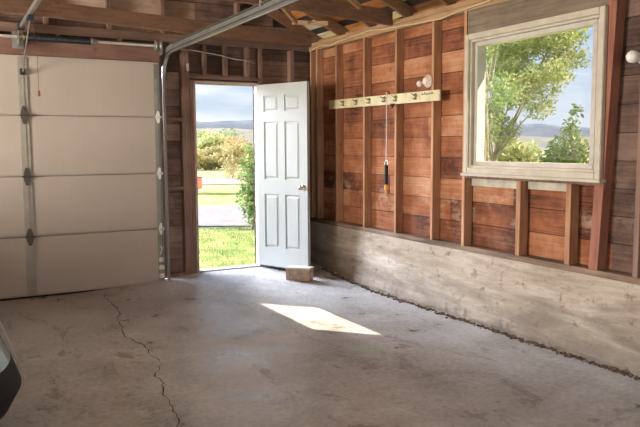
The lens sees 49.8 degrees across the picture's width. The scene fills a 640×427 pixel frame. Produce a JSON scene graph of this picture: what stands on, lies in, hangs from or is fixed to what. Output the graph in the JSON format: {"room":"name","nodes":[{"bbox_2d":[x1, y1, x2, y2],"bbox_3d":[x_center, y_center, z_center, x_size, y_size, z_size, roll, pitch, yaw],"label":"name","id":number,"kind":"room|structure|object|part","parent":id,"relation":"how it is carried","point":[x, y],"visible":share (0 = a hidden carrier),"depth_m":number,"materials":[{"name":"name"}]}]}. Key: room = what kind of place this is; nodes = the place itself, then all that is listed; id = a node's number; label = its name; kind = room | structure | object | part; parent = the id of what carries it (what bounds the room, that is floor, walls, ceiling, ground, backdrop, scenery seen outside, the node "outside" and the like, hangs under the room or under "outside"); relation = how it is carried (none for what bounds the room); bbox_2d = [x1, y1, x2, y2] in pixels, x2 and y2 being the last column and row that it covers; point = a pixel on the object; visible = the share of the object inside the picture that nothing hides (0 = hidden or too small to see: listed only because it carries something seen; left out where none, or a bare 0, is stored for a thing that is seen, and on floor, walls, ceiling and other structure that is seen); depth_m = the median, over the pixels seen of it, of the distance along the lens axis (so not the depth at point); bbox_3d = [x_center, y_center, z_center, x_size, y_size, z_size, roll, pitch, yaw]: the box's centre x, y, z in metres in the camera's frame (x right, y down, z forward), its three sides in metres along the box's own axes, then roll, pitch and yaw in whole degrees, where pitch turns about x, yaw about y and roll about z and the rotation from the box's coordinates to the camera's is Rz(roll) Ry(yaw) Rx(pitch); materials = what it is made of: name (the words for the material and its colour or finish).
{"room":"residential garage","nodes":[
{"label":"residential garage","id":0,"kind":"room"},
{"bbox_2d":[0,0,310,277],"bbox_3d":[-3.544,-1.443,6.268,8.035,4.820,0.180,-3,6,-29],"label":"wall","id":1,"kind":"structure","parent":0,"point":[275,63],"depth_m":7.47,"materials":[{"name":"wood"}]},
{"bbox_2d":[0,30,162,242],"bbox_3d":[-2.817,-0.540,6.571,2.706,2.357,0.144,-3,6,-29],"label":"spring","id":2,"kind":"object","parent":1,"relation":"attached to","point":[17,37],"visible":0.96,"depth_m":6.66,"materials":[{"name":"metal"}]},
{"bbox_2d":[0,54,164,300],"bbox_3d":[-2.811,-0.339,6.654,2.675,2.339,0.108,-3,6,-29],"label":"door","id":3,"kind":"structure","parent":1,"relation":"in","point":[81,199],"depth_m":6.87,"materials":[{"name":"metal"}]},
{"bbox_3d":[-3.608,-1.733,6.207,7.895,0.086,0.094,-3,6,-29],"label":"plate","id":4,"kind":"part","parent":1,"relation":"part of","materials":[{"name":"brown wood"}]},
{"bbox_3d":[-1.577,0.670,7.566,0.197,0.040,0.094,-3,6,-29],"label":"sill plate","id":5,"kind":"part","parent":1,"relation":"part of","materials":[{"name":"brown wood"}]},
{"bbox_2d":[180,49,255,63],"bbox_3d":[-1.131,-1.711,7.519,0.932,0.118,0.014,-3,6,-29],"label":"cable","id":6,"kind":"object","parent":1,"relation":"attached to","point":[180,49],"visible":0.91,"depth_m":7.52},
{"bbox_2d":[193,80,260,272],"bbox_3d":[-1.054,-0.401,7.776,0.777,2.125,0.150,-3,6,-29],"label":"door frame","id":7,"kind":"structure","parent":1,"relation":"in","point":[257,264],"depth_m":7.75,"materials":[{"name":"wood"},{"name":"paint"}]},
{"bbox_2d":[256,81,310,268],"bbox_3d":[-0.429,-0.402,7.633,0.742,2.052,0.176,3,7,33],"label":"entry door","id":8,"kind":"structure","parent":7,"relation":"attached to","point":[283,127],"depth_m":7.62,"materials":[{"name":"white paint"}]},
{"bbox_3d":[-0.535,-1.221,7.671,0.213,0.178,0.037,4,7,38],"label":"door panel","id":9,"kind":"part","parent":8,"relation":"part of","materials":[{"name":"white paint"}]},
{"bbox_3d":[-0.532,-0.704,7.722,0.213,0.640,0.037,4,7,38],"label":"door panel","id":10,"kind":"part","parent":8,"relation":"part of","materials":[{"name":"white paint"}]},
{"bbox_3d":[-0.528,0.080,7.798,0.213,0.605,0.037,4,7,38],"label":"door panel","id":11,"kind":"part","parent":8,"relation":"part of","materials":[{"name":"white paint"}]},
{"bbox_3d":[-0.293,-1.203,7.481,0.213,0.178,0.037,4,7,38],"label":"door panel","id":12,"kind":"part","parent":8,"relation":"part of","materials":[{"name":"white paint"}]},
{"bbox_3d":[-0.290,-0.687,7.531,0.213,0.640,0.037,4,7,38],"label":"door panel","id":13,"kind":"part","parent":8,"relation":"part of","materials":[{"name":"white paint"}]},
{"bbox_3d":[-0.286,0.097,7.608,0.213,0.605,0.037,4,7,38],"label":"door panel","id":14,"kind":"part","parent":8,"relation":"part of","materials":[{"name":"white paint"}]},
{"bbox_3d":[-0.204,-0.279,7.436,0.062,0.062,0.066,4,7,38],"label":"knob","id":15,"kind":"part","parent":8,"relation":"part of","materials":[{"name":"gold metal"}]},
{"bbox_2d":[162,0,297,279],"bbox_3d":[-0.551,-0.478,5.331,0.066,2.752,4.596,-3,6,-29],"label":"door track","id":16,"kind":"object","parent":1,"relation":"attached to","point":[267,6],"visible":0.99,"depth_m":6.19,"materials":[{"name":"metal"}]},
{"bbox_2d":[0,0,458,46],"bbox_3d":[-1.196,-2.364,1.808,8.740,2.340,10.600,-3,6,-29],"label":"ceiling","id":17,"kind":"structure","parent":0,"point":[311,21],"depth_m":6.53,"materials":[{"name":"brown wood"}]},
{"bbox_2d":[17,0,41,71],"bbox_3d":[-2.045,-1.449,5.129,0.060,0.486,3.254,-3,6,-29],"label":"garage door opener","id":18,"kind":"object","parent":17,"relation":"attached to","point":[29,17],"visible":1,"depth_m":5.97,"materials":[{"name":"metal"}]},
{"bbox_3d":[-2.632,-1.502,6.189,0.018,0.390,0.684,-3,6,-29],"label":"arm","id":19,"kind":"part","parent":18,"relation":"part of","materials":[{"name":"metal"}]},
{"bbox_3d":[-2.028,-1.643,5.077,0.030,0.090,3.181,-3,6,-29],"label":"rail","id":20,"kind":"part","parent":18,"relation":"part of","materials":[{"name":"metal"}]},
{"bbox_2d":[32,24,40,95],"bbox_3d":[-2.526,-1.352,6.149,0.027,0.582,0.452,-2,6,-20],"label":"cord","id":21,"kind":"object","parent":18,"relation":"hanging from","point":[38,94],"visible":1,"depth_m":6.35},
{"bbox_2d":[0,262,639,426],"bbox_3d":[-1.176,1.375,2.198,7.960,0.380,10.040,-3,6,-29],"label":"floor","id":22,"kind":"structure","parent":0,"point":[252,346],"depth_m":4.68,"materials":[{"name":"concrete"}]},
{"bbox_2d":[0,321,25,418],"bbox_3d":[-3.048,0.421,4.103,2.132,1.313,3.570,-3,6,-29],"label":"car","id":23,"kind":"object","parent":22,"relation":"on","point":[10,378],"visible":1,"depth_m":3.42,"materials":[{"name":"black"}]},
{"bbox_2d":[285,265,313,281],"bbox_3d":[-0.218,0.641,7.376,0.280,0.144,0.144,2,6,19],"label":"step block","id":24,"kind":"object","parent":22,"relation":"on","point":[293,272],"visible":1,"depth_m":7.32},
{"bbox_2d":[321,268,639,379],"bbox_3d":[1.499,0.918,5.207,0.111,0.086,6.156,-3,6,-29],"label":"debris","id":25,"kind":"object","parent":22,"relation":"on","point":[613,369],"visible":1,"depth_m":5.42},
{"bbox_2d":[308,0,639,375],"bbox_3d":[2.276,-0.223,3.968,0.175,2.820,10.040,-3,6,-29],"label":"wall","id":26,"kind":"structure","parent":0,"point":[551,263],"depth_m":5.86,"materials":[{"name":"wood"}]},
{"bbox_2d":[329,89,440,108],"bbox_3d":[0.556,-1.105,6.841,0.070,0.142,1.946,-3,6,-29],"label":"coat rack","id":27,"kind":"object","parent":26,"relation":"attached to","point":[431,95],"visible":1,"depth_m":6.66,"materials":[{"name":"beige paint"}]},
{"bbox_2d":[384,91,389,192],"bbox_3d":[0.646,-0.688,6.666,0.051,0.985,0.051,1,6,11],"label":"hanging rod","id":28,"kind":"object","parent":27,"relation":"hanging from","point":[386,160],"visible":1,"depth_m":6.68,"materials":[{"name":"metal"}]},
{"bbox_3d":[2.304,-1.549,3.777,0.095,0.041,9.900,-3,6,-29],"label":"plate","id":29,"kind":"part","parent":26,"relation":"part of","materials":[{"name":"brown wood"}]},
{"bbox_2d":[309,0,490,51],"bbox_3d":[0.757,-1.769,6.441,0.015,0.101,3.626,-3,6,-29],"label":"cable","id":30,"kind":"object","parent":26,"relation":"attached to","point":[487,0],"visible":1,"depth_m":6.30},
{"bbox_3d":[2.307,-1.505,3.783,0.089,0.043,9.900,-3,6,-29],"label":"plate","id":31,"kind":"part","parent":26,"relation":"part of","materials":[{"name":"brown wood"}]},
{"bbox_2d":[417,75,432,87],"bbox_3d":[0.931,-1.181,6.172,0.050,0.118,0.189,-3,6,-29],"label":"holder","id":32,"kind":"object","parent":26,"relation":"attached to","point":[427,80],"visible":1,"depth_m":6.12,"materials":[{"name":"ceramic"}]},
{"bbox_2d":[417,80,422,86],"bbox_3d":[0.900,-1.171,6.230,0.050,0.060,0.060,-3,6,-29],"label":"socket","id":33,"kind":"object","parent":32,"relation":"attached to","point":[419,83],"depth_m":6.21,"materials":[{"name":"ceramic"}]},
{"bbox_3d":[2.314,0.473,3.975,0.098,0.042,9.900,-3,6,-29],"label":"sill plate","id":34,"kind":"part","parent":26,"relation":"part of","materials":[{"name":"brown wood"}]},
{"bbox_3d":[1.591,-0.264,5.219,0.087,0.040,1.370,-3,6,-29],"label":"rough sill","id":35,"kind":"part","parent":26,"relation":"part of","materials":[{"name":"brown wood"}]},
{"bbox_2d":[460,5,608,182],"bbox_3d":[1.593,-0.839,5.166,0.195,1.152,1.394,-3,6,-29],"label":"window","id":36,"kind":"structure","parent":26,"relation":"in","point":[474,164],"depth_m":5.08,"materials":[{"name":"wood"}]},
{"bbox_3d":[1.541,-0.273,5.191,0.070,0.021,1.394,-3,6,-29],"label":"sill","id":37,"kind":"part","parent":36,"relation":"part of","materials":[{"name":"beige wood"}]},
{"bbox_2d":[626,50,639,62],"bbox_3d":[1.953,-0.964,4.256,0.139,0.082,0.085,-3,6,-29],"label":"bulb","id":38,"kind":"object","parent":26,"relation":"attached to","point":[633,56],"visible":1,"depth_m":4.22,"materials":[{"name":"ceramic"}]},
{"label":"outside","id":39,"kind":"structure","parent":0,"visible":0},
{"bbox_2d":[198,194,254,268],"bbox_3d":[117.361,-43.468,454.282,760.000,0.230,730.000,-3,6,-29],"label":"ground","id":40,"kind":"structure","parent":39,"point":[203,199],"depth_m":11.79,"materials":[{"name":"green plant"}]},
{"bbox_2d":[235,143,254,229],"bbox_3d":[-0.849,-0.515,13.084,1.554,1.668,0.949,-1,6,-6],"label":"bush","id":41,"kind":"object","parent":40,"relation":"on","point":[248,201],"visible":0.22,"depth_m":12.97,"materials":[{"name":"green plant"}]},
{"bbox_3d":[-0.946,-0.429,13.137,0.804,1.488,0.129,-1,6,-8],"label":"stem","id":42,"kind":"part","parent":41,"relation":"part of","materials":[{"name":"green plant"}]},
{"bbox_2d":[484,44,517,160],"bbox_3d":[2.712,-1.492,11.360,1.036,3.904,0.668,0,6,7],"label":"sapling","id":43,"kind":"object","parent":40,"relation":"on","point":[489,54],"visible":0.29,"depth_m":11.22,"materials":[{"name":"green plant"}]},
{"bbox_2d":[490,139,543,161],"bbox_3d":[3.835,-0.729,14.426,1.655,1.782,0.822,2,6,19],"label":"shrub","id":44,"kind":"object","parent":40,"relation":"on","point":[514,153],"visible":0.33,"depth_m":14.13,"materials":[{"name":"green plant"}]},
{"bbox_2d":[485,28,591,160],"bbox_3d":[3.692,-1.917,13.460,2.879,4.331,2.291,1,6,16],"label":"tree","id":45,"kind":"object","parent":40,"relation":"on","point":[527,80],"visible":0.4,"depth_m":12.93,"materials":[{"name":"green plant"}]},
{"bbox_2d":[539,103,589,163],"bbox_3d":[4.747,-0.940,13.447,1.044,2.380,0.665,1,6,11],"label":"shrub","id":46,"kind":"object","parent":40,"relation":"on","point":[566,153],"visible":0.66,"depth_m":13.28,"materials":[{"name":"green plant"}]},
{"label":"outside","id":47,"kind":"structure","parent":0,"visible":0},
{"bbox_2d":[197,150,588,190],"bbox_3d":[-67.284,-11.341,135.517,323.370,0.020,365.195,-3,6,-29],"label":"field","id":48,"kind":"structure","parent":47,"point":[219,173],"depth_m":36.25,"materials":[{"name":"green plant"}]},
{"bbox_2d":[198,128,216,137],"bbox_3d":[-16.201,-9.243,90.417,7.176,4.113,9.187,-3,6,-29],"label":"tree","id":49,"kind":"object","parent":48,"relation":"on","point":[206,128],"visible":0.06,"depth_m":92.31,"materials":[{"name":"green plant"}]},
{"bbox_2d":[197,131,229,150],"bbox_3d":[-10.133,-5.356,56.834,5.553,2.876,6.147,-3,6,-29],"label":"tree","id":50,"kind":"object","parent":48,"relation":"on","point":[215,138],"visible":0.43,"depth_m":56.36,"materials":[{"name":"green plant"}]},
{"bbox_2d":[197,145,235,169],"bbox_3d":[-7.384,-3.754,46.752,3.867,1.823,3.752,-1,6,-3],"label":"tree","id":51,"kind":"object","parent":48,"relation":"on","point":[207,158],"visible":0.62,"depth_m":45.82,"materials":[{"name":"green plant"}]},
{"bbox_2d":[196,128,251,147],"bbox_3d":[-10.453,-6.622,67.636,7.874,3.635,7.941,-2,6,-16],"label":"tree","id":52,"kind":"object","parent":48,"relation":"on","point":[231,129],"visible":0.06,"depth_m":67.76,"materials":[{"name":"green plant"}]},
{"bbox_2d":[220,136,247,178],"bbox_3d":[-4.111,-2.640,33.343,1.524,2.177,0.881,-3,6,-29],"label":"shrub","id":53,"kind":"object","parent":48,"relation":"on","point":[236,150],"visible":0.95,"depth_m":33.23,"materials":[{"name":"green plant"}]},
{"bbox_2d":[218,135,252,162],"bbox_3d":[-6.311,-5.640,61.252,6.003,2.772,4.754,-3,6,-29],"label":"tree","id":54,"kind":"object","parent":48,"relation":"on","point":[236,139],"visible":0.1,"depth_m":61.06,"materials":[{"name":"green plant"}]},
{"bbox_2d":[219,144,253,166],"bbox_3d":[-5.793,-4.377,52.014,4.105,1.831,4.054,-3,6,-29],"label":"tree","id":55,"kind":"object","parent":48,"relation":"on","point":[241,144],"visible":0.06,"depth_m":51.30,"materials":[{"name":"green plant"}]},
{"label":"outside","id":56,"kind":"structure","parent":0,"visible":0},
{"bbox_2d":[196,128,589,149],"bbox_3d":[12.229,-27.507,242.218,277.847,11.273,210.048,-3,6,-29],"label":"hill","id":57,"kind":"structure","parent":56,"point":[542,142],"depth_m":225.36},
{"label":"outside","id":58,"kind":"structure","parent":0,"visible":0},
{"bbox_2d":[196,120,589,137],"bbox_3d":[3.706,-57.081,493.072,416.011,21.262,296.126,-3,6,-29],"label":"ridge","id":59,"kind":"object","parent":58,"point":[538,130],"visible":0.12,"depth_m":478.01,"materials":[{"name":"grey"}]},
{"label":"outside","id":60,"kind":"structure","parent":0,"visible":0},
{"bbox_2d":[198,191,245,193],"bbox_3d":[-10.774,-0.695,23.673,46.761,0.020,1.236,0,6,2],"label":"grass bank","id":61,"kind":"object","parent":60,"point":[199,192],"depth_m":23.33,"materials":[{"name":"green plant"}]},
{"bbox_2d":[197,177,201,188],"bbox_3d":[-4.240,-0.997,23.787,0.340,0.540,0.240,-3,6,-29],"label":"post box","id":62,"kind":"object","parent":61,"relation":"on","point":[199,179],"visible":0.38,"depth_m":23.73,"materials":[{"name":"red metal"}]},
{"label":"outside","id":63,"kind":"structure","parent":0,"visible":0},
{"bbox_2d":[202,177,249,184],"bbox_3d":[-11.048,-1.481,31.657,47.681,0.020,5.923,0,6,2],"label":"gravel drive","id":64,"kind":"structure","parent":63,"point":[205,181],"depth_m":30.57,"materials":[{"name":"grey gravel"}]},
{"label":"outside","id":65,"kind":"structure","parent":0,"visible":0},
{"bbox_2d":[198,205,252,226],"bbox_3d":[-5.787,0.029,16.174,25.595,0.020,4.875,0,6,2],"label":"road","id":66,"kind":"structure","parent":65,"point":[208,215],"depth_m":15.49,"materials":[{"name":"grey asphalt"}]}
]}

